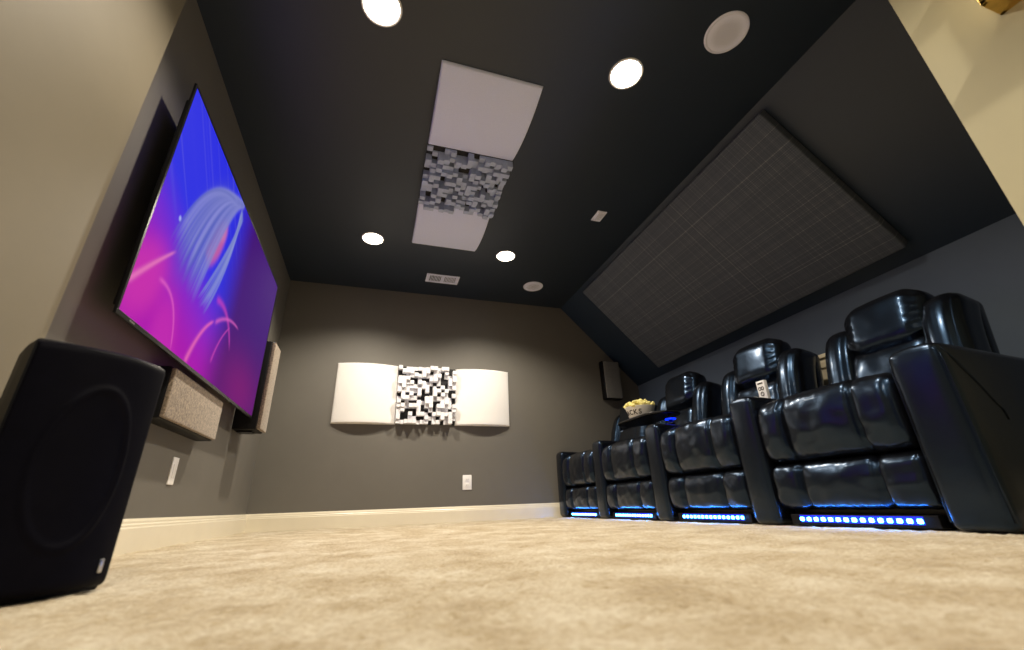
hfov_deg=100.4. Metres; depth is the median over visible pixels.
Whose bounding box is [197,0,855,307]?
ceiling
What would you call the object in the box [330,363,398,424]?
acoustic panel
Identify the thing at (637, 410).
bowl
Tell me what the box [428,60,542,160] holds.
acoustic panel
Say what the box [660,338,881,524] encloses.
recliner
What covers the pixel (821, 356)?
pedestal
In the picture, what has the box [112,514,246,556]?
baseboard
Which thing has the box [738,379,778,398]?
lumbar cushion
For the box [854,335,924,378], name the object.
lumbar cushion
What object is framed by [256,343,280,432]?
grille
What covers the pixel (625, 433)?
lumbar cushion
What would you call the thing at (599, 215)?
plate
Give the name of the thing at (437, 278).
ceiling vent
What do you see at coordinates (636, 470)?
recliner
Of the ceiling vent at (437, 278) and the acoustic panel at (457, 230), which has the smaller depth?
the acoustic panel at (457, 230)
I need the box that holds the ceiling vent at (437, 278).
[425,273,459,284]
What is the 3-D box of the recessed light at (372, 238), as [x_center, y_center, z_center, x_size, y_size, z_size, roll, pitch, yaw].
[-1.269,-0.785,3.893,0.198,0.014,0.198,5,-24,-17]
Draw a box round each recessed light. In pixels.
[361,0,401,26]
[362,232,383,244]
[496,251,515,261]
[609,58,642,88]
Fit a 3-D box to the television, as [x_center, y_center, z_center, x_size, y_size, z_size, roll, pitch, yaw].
[-1.700,-0.188,2.478,0.126,1.097,1.930,5,-24,-17]
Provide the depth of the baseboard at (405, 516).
3.98 m
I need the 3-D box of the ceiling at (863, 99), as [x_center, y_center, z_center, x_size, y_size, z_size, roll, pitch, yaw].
[1.744,-0.529,3.685,1.090,1.090,4.220,5,-24,-17]
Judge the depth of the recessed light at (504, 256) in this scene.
4.23 m
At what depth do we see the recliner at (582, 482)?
4.04 m
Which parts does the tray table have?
post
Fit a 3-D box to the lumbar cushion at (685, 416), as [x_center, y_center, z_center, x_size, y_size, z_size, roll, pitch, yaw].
[1.505,0.919,3.661,0.232,0.396,0.410,5,-24,-17]
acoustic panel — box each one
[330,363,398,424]
[395,365,456,424]
[412,204,488,250]
[418,144,512,219]
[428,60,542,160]
[455,369,508,426]
[583,110,907,366]
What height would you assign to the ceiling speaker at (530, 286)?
0.010 m
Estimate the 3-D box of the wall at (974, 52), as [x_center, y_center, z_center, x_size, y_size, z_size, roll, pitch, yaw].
[1.911,-1.145,0.185,0.160,2.438,2.720,5,-24,-17]
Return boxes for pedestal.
[818,353,828,385]
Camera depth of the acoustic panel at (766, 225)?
3.21 m
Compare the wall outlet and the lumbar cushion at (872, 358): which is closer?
the lumbar cushion at (872, 358)
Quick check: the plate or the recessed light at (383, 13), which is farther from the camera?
the plate
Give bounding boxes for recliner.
[556,398,656,518]
[602,371,721,520]
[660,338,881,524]
[758,289,1023,532]
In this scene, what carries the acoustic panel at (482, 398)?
attached to the wall at (305, 462)
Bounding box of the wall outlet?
[463,475,471,489]
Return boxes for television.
[112,83,277,418]
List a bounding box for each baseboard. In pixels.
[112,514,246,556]
[244,503,561,532]
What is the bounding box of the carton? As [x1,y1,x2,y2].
[756,380,770,397]
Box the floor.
[0,517,1023,649]
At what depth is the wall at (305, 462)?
4.49 m
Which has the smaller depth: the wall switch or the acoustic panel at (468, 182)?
the wall switch
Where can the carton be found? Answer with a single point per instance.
(762, 387)
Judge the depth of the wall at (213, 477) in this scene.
1.99 m
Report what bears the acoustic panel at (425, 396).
in the wall at (305, 462)
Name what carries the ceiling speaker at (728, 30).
attached to the ceiling at (333, 107)
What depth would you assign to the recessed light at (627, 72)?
2.47 m
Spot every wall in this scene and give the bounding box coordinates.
[0,0,185,397]
[45,0,289,518]
[246,280,639,513]
[638,213,1023,404]
[889,0,1023,224]
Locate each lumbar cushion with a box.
[619,427,636,440]
[666,406,691,424]
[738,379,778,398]
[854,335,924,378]
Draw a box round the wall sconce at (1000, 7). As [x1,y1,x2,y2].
[977,0,1020,14]
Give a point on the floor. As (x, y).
(559, 583)
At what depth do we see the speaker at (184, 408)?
2.10 m
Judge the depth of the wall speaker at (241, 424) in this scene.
3.25 m
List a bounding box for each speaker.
[0,338,164,604]
[151,365,222,440]
[231,341,280,433]
[523,282,542,290]
[599,361,622,400]
[704,11,749,53]
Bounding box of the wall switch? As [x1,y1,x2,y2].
[166,457,179,484]
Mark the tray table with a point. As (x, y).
(648, 418)
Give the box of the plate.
[591,210,606,221]
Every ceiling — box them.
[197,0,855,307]
[561,0,1015,385]
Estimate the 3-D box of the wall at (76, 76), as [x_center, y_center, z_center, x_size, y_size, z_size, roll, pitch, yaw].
[-0.905,-1.198,-0.191,0.180,2.438,3.694,5,-24,-17]
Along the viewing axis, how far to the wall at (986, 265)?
2.51 m
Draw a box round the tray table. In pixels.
[618,410,679,426]
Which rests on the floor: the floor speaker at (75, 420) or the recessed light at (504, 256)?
the floor speaker at (75, 420)
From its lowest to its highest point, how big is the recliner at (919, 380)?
1.124 m
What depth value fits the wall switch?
2.22 m
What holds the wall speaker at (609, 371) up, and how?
attached to the wall at (305, 462)
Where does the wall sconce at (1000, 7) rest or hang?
attached to the wall at (974, 52)
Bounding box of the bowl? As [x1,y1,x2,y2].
[625,404,654,418]
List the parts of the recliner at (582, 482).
arm, seat, arm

